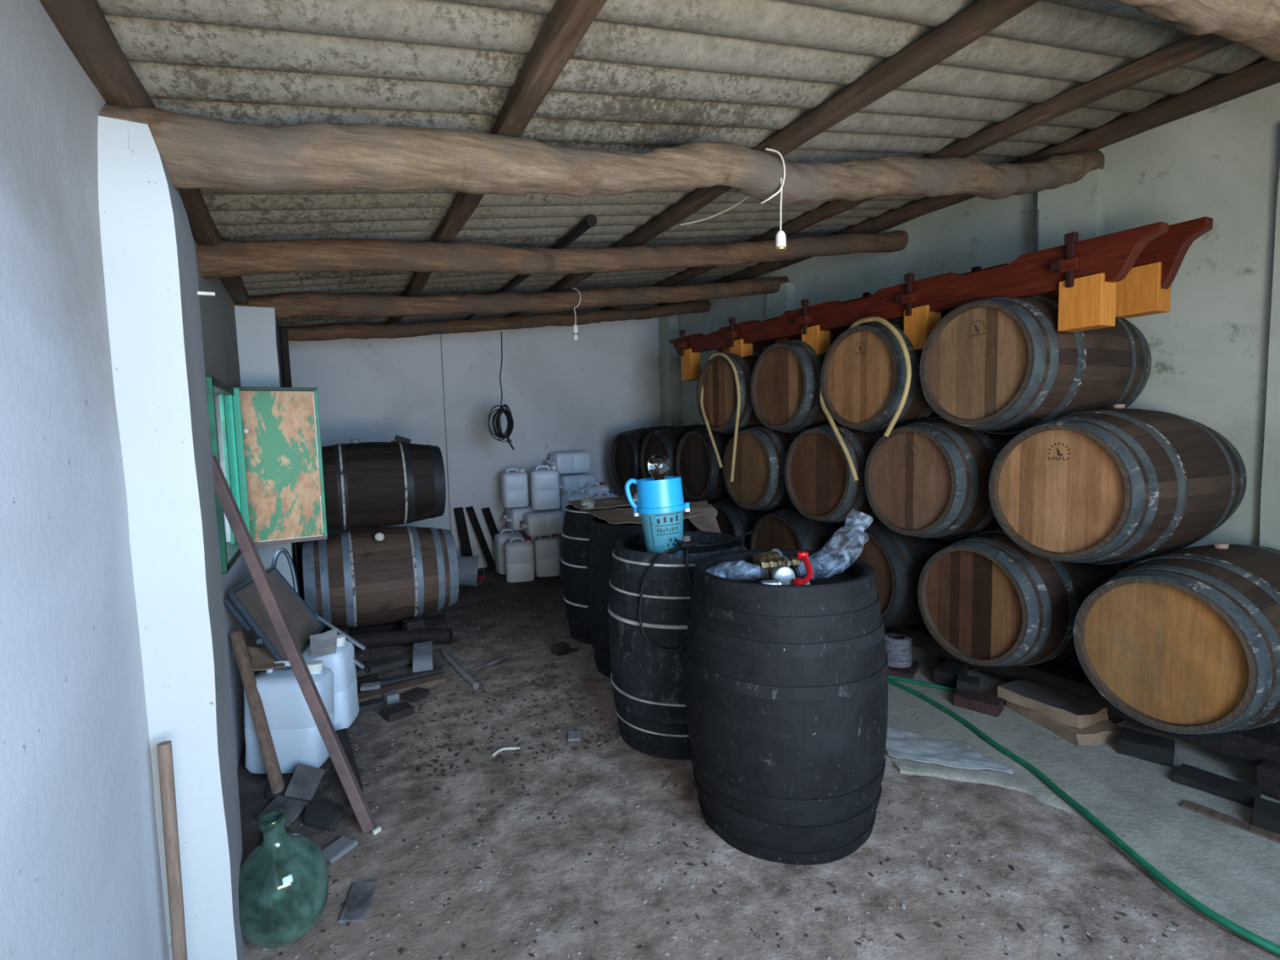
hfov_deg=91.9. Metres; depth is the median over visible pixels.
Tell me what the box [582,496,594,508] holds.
glass jar
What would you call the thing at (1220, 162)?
wall
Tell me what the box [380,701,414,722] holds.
wood offcut
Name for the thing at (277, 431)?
shutter
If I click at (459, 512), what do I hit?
plank
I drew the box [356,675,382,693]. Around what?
plank
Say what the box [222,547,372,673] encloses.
chair
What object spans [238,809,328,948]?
demijohn
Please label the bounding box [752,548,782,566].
coupling
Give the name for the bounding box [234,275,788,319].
roof beam
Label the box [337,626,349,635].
chock
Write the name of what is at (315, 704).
wooden plank
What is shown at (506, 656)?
strip
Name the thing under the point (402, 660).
plank
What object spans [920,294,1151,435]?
wine barrel
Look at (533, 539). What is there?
jerry can
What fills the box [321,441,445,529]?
wine barrel
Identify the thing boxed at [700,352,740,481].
hose
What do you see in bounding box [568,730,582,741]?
chip
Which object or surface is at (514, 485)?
jerry can
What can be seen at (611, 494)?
jerry can
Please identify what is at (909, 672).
brick
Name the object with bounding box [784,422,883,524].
wine barrel
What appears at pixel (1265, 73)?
rafter
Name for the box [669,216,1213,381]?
wooden beam
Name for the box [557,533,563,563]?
jerry can
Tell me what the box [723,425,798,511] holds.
wine barrel
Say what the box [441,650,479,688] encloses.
cane
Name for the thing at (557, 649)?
wood offcut
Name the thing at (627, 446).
wine barrel
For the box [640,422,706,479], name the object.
wine barrel
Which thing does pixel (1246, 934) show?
garden hose
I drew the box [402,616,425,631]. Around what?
chock
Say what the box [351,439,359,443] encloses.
barrel bung
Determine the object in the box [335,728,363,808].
plank
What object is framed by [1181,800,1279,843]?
brown slat
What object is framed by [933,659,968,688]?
brick
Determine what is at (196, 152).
roof beam
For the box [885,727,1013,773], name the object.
plastic sheet
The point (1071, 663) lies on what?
beam
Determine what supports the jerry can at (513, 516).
on the jerry can at (533, 539)
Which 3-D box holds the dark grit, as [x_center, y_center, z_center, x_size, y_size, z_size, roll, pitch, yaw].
[-0.655,1.146,3.318,2.325,0.024,4.871,-4,5,-27]
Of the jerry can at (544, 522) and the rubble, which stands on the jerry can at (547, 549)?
the jerry can at (544, 522)
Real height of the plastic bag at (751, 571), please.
0.071 m
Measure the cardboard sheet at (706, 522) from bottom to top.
0.137 m
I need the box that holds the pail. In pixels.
[457,555,484,587]
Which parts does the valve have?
lever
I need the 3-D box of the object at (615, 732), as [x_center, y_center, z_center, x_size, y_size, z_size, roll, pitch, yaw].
[-0.084,1.165,2.858,0.100,0.010,0.090,-4,5,-32]
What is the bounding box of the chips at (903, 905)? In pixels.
[262,587,1175,959]
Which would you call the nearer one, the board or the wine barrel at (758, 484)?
the board
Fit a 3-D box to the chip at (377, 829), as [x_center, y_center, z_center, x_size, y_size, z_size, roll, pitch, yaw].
[-0.926,1.233,2.179,0.016,0.016,0.030,1,5,29]
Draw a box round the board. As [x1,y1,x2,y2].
[413,640,432,672]
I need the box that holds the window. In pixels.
[205,376,241,573]
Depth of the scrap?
2.75 m
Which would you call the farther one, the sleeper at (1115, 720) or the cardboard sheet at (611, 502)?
the cardboard sheet at (611, 502)
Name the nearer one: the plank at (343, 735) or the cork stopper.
the plank at (343, 735)
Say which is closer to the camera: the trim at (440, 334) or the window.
the window
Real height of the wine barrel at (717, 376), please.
0.702 m
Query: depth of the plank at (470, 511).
6.31 m
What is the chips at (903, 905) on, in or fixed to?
on the floor at (1007, 821)
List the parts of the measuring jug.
handle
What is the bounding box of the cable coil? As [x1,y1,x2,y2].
[488,331,514,449]
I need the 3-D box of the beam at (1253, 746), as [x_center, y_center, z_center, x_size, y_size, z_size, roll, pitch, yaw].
[1.340,0.888,4.343,0.130,0.100,6.000,-4,5,-27]
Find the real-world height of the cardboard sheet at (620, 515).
0.033 m
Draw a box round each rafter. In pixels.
[39,0,248,303]
[386,0,607,324]
[465,213,596,319]
[508,0,1039,316]
[601,33,1234,310]
[657,58,1279,306]
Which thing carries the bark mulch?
on the floor at (1007, 821)
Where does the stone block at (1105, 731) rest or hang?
on the floor at (1007, 821)
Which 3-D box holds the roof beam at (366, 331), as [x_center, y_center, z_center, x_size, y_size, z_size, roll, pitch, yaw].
[-1.077,-1.478,5.664,4.214,0.611,0.155,-4,5,-27]
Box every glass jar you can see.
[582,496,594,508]
[633,492,637,504]
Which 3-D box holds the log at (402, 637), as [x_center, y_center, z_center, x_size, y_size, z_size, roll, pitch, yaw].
[-1.646,1.054,4.098,0.775,0.105,0.141,-2,5,-10]
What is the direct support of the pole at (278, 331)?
on the floor at (1007, 821)
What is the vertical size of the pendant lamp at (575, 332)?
0.396 m
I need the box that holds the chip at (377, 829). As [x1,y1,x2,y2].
[372,826,381,835]
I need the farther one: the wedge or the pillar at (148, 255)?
the wedge
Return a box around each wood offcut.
[358,697,383,713]
[360,681,381,691]
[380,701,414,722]
[382,689,399,704]
[402,687,429,702]
[550,641,569,655]
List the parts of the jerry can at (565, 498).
handle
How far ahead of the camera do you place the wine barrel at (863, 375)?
3.44 m
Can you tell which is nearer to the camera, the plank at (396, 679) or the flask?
the flask
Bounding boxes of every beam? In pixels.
[99,103,1104,206]
[196,230,908,278]
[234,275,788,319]
[277,300,711,341]
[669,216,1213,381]
[884,624,1279,765]
[920,623,1279,735]
[1106,0,1279,62]
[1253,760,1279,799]
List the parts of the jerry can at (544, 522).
handle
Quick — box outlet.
[760,577,781,584]
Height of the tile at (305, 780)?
0.090 m
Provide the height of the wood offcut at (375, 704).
0.033 m
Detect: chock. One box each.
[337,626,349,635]
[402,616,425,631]
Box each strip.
[475,654,509,670]
[491,746,519,756]
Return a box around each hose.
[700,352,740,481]
[819,316,911,481]
[887,675,955,692]
[887,677,1279,955]
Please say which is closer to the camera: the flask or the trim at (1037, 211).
the flask
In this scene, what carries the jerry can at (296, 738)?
on the floor at (1007, 821)
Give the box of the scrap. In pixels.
[310,627,337,658]
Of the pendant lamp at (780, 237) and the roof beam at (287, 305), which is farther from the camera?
the roof beam at (287, 305)
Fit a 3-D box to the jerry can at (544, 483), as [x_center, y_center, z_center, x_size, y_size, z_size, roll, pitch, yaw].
[-0.924,0.069,6.034,0.275,0.430,0.210,-3,5,-13]
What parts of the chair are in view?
leg, seat, seat frame, frame, leg, leg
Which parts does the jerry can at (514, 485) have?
handle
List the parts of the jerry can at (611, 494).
handle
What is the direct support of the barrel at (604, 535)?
on the floor at (1007, 821)
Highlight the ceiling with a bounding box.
[97,0,1265,327]
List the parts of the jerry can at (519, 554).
handle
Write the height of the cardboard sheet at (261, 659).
0.056 m
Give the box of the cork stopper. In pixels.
[683,535,690,542]
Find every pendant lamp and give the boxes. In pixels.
[572,287,581,340]
[760,147,786,251]
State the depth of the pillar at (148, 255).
1.47 m
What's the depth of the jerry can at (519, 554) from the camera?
5.78 m
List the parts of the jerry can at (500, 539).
handle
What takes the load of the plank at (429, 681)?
on the floor at (1007, 821)
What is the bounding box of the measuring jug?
[624,475,689,553]
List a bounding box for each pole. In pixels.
[156,740,187,959]
[277,328,297,576]
[279,328,304,600]
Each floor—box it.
[237,563,1279,959]
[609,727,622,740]
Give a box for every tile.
[284,763,324,800]
[337,880,377,923]
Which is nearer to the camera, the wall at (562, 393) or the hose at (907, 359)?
the hose at (907, 359)
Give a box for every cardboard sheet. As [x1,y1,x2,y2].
[247,646,287,671]
[568,495,630,510]
[587,506,702,524]
[684,500,720,533]
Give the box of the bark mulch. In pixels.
[400,663,612,791]
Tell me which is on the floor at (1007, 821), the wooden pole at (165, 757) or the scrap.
the wooden pole at (165, 757)
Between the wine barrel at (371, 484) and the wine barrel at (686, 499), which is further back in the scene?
the wine barrel at (686, 499)
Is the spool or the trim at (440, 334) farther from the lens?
the trim at (440, 334)
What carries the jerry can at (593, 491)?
on the jerry can
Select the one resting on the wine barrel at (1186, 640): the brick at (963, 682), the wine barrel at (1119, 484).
the wine barrel at (1119, 484)
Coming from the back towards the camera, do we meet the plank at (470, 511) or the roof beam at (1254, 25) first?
the plank at (470, 511)
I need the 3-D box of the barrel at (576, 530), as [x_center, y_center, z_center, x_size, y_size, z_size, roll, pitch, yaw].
[-0.204,0.613,4.300,0.673,0.885,0.671,-4,5,-25]
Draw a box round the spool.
[884,632,912,667]
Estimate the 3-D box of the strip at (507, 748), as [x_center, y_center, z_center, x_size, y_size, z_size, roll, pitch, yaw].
[-0.589,1.184,2.713,0.125,0.018,0.030,-4,5,-27]
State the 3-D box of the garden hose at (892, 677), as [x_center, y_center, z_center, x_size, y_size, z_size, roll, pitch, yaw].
[1.227,1.061,3.446,1.092,0.023,0.054,2,6,39]
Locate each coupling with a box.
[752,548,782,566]
[755,555,789,573]
[780,556,804,572]
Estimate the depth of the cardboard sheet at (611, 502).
4.22 m
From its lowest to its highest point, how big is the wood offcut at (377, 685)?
0.021 m
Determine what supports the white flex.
hanging from the rafter at (981, 17)
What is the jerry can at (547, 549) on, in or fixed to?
on the floor at (1007, 821)
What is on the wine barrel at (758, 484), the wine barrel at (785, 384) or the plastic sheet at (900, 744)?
the wine barrel at (785, 384)
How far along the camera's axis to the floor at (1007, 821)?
2.05 m
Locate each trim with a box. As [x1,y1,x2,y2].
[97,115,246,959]
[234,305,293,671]
[440,333,451,531]
[657,315,680,426]
[766,282,794,319]
[1035,209,1039,251]
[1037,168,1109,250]
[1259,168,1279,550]
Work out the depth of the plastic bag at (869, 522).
2.34 m
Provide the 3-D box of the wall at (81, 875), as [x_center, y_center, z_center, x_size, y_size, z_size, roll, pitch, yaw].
[-1.631,0.106,2.082,0.236,2.420,7.970,-4,5,-27]
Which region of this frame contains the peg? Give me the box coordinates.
[197,291,215,295]
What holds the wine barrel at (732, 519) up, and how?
on the beam at (1071, 663)
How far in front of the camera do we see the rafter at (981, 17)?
2.11 m
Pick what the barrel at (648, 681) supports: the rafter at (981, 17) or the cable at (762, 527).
the cable at (762, 527)
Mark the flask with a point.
(658, 466)
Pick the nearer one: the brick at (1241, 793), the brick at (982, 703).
the brick at (1241, 793)
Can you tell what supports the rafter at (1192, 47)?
attached to the ceiling
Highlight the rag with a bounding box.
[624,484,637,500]
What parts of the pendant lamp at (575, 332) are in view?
bulb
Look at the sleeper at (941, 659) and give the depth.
3.46 m
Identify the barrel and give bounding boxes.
[302,525,458,626]
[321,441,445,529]
[561,504,638,644]
[586,516,694,678]
[608,530,746,759]
[611,424,675,488]
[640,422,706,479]
[675,427,733,502]
[682,492,712,531]
[684,548,888,865]
[696,347,766,435]
[696,497,772,549]
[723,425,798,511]
[749,505,851,551]
[750,334,837,435]
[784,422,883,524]
[820,319,940,435]
[822,515,963,626]
[864,416,1017,539]
[917,527,1136,666]
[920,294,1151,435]
[988,404,1246,564]
[1073,542,1279,733]
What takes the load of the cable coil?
hanging from the roof beam at (366, 331)
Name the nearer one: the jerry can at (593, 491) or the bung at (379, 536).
the bung at (379, 536)
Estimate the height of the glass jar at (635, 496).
0.073 m
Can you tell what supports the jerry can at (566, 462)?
on the jerry can at (575, 481)
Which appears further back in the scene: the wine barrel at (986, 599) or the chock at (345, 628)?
the chock at (345, 628)
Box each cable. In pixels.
[638,546,693,652]
[666,526,765,553]
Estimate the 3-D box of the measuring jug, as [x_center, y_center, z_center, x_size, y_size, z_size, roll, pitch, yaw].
[0.088,0.165,2.690,0.228,0.355,0.215,-5,6,-41]
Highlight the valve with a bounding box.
[760,551,813,585]
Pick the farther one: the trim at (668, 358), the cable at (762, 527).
the trim at (668, 358)
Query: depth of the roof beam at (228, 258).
3.02 m
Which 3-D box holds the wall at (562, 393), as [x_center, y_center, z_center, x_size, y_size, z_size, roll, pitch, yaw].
[-1.522,-0.572,6.576,4.510,3.055,0.212,-4,5,-27]
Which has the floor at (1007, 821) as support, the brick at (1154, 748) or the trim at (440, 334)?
the brick at (1154, 748)
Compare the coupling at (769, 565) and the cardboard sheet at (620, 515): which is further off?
the cardboard sheet at (620, 515)
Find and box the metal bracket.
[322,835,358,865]
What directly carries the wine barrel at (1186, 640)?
on the beam at (1253, 746)
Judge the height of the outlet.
0.040 m
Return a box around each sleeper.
[938,656,976,671]
[1107,714,1124,724]
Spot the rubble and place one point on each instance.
(325, 815)
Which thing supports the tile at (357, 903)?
on the floor at (1007, 821)
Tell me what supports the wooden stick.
on the rubble
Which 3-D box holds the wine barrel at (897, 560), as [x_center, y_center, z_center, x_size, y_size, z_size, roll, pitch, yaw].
[1.670,0.517,3.790,0.950,0.702,0.684,-4,5,-27]
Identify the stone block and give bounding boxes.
[997,679,1108,728]
[1005,700,1124,745]
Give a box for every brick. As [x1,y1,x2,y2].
[887,660,919,679]
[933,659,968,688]
[953,688,1004,716]
[955,674,980,692]
[1118,726,1174,767]
[1173,763,1262,808]
[1252,795,1279,834]
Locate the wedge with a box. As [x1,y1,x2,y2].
[391,435,411,443]
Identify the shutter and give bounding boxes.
[232,386,327,546]
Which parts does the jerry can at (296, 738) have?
handle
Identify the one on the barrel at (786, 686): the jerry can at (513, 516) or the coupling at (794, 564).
the coupling at (794, 564)
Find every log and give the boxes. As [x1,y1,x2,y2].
[320,607,445,633]
[346,628,452,649]
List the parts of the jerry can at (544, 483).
handle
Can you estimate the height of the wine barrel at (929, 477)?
0.702 m
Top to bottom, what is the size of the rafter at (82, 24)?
0.081 m
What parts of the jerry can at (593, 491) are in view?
handle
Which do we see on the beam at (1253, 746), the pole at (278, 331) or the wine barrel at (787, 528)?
the wine barrel at (787, 528)
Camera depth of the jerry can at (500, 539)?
6.12 m
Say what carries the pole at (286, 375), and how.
on the floor at (1007, 821)
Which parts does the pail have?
handle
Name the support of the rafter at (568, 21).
attached to the ceiling
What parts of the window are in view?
frame, frame, frame, frame, frame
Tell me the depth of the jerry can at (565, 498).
5.99 m
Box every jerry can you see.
[244,660,333,773]
[302,634,359,730]
[493,528,523,574]
[500,467,528,507]
[502,505,542,531]
[504,537,534,582]
[520,509,564,537]
[527,534,551,571]
[529,465,559,510]
[533,533,560,577]
[546,451,590,474]
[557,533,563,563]
[559,473,595,497]
[560,488,590,520]
[581,481,608,496]
[592,491,618,498]
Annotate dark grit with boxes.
[264,584,1183,959]
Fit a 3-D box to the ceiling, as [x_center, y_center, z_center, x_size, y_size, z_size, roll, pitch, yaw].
[0.281,-1.459,2.955,4.860,0.792,8.570,-4,5,-27]
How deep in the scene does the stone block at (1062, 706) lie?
2.80 m
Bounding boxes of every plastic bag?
[719,560,768,579]
[797,512,872,577]
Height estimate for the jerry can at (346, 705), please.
0.446 m
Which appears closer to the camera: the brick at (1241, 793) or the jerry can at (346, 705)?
the brick at (1241, 793)
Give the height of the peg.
0.030 m
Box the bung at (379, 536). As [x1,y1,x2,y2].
[374,532,384,541]
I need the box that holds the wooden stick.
[230,631,285,794]
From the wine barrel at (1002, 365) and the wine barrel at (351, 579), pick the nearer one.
the wine barrel at (1002, 365)
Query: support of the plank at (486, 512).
on the floor at (1007, 821)
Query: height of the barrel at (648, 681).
0.941 m
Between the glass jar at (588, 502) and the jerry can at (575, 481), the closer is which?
the glass jar at (588, 502)
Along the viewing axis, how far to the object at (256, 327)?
3.65 m
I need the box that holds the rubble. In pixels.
[257,778,345,849]
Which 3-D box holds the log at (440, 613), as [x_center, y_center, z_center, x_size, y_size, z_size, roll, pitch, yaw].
[-1.908,1.030,4.567,0.902,0.093,0.104,-4,5,-27]
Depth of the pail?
5.53 m
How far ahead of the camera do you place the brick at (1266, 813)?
2.06 m
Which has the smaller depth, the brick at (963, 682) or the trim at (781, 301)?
the brick at (963, 682)
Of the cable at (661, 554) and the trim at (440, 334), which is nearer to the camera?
the cable at (661, 554)
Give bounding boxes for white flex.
[680,195,749,225]
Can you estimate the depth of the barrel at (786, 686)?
1.94 m
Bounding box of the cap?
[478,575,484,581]
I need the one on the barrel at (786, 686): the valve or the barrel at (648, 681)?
the valve
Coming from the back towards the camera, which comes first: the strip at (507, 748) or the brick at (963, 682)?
the brick at (963, 682)
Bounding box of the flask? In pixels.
[647,453,669,480]
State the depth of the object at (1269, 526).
2.67 m
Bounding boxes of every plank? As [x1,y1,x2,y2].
[212,454,376,834]
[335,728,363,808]
[355,653,413,677]
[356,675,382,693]
[357,673,446,702]
[379,666,443,687]
[453,506,472,556]
[466,506,495,572]
[481,507,498,544]
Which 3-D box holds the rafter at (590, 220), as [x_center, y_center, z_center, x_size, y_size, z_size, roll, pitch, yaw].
[-1.000,-1.448,4.689,0.058,0.060,3.304,-4,5,-27]
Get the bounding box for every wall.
[0,0,262,959]
[288,304,661,590]
[677,74,1279,562]
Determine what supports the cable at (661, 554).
hanging from the barrel at (648, 681)
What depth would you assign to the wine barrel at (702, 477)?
5.03 m
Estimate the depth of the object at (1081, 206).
3.26 m

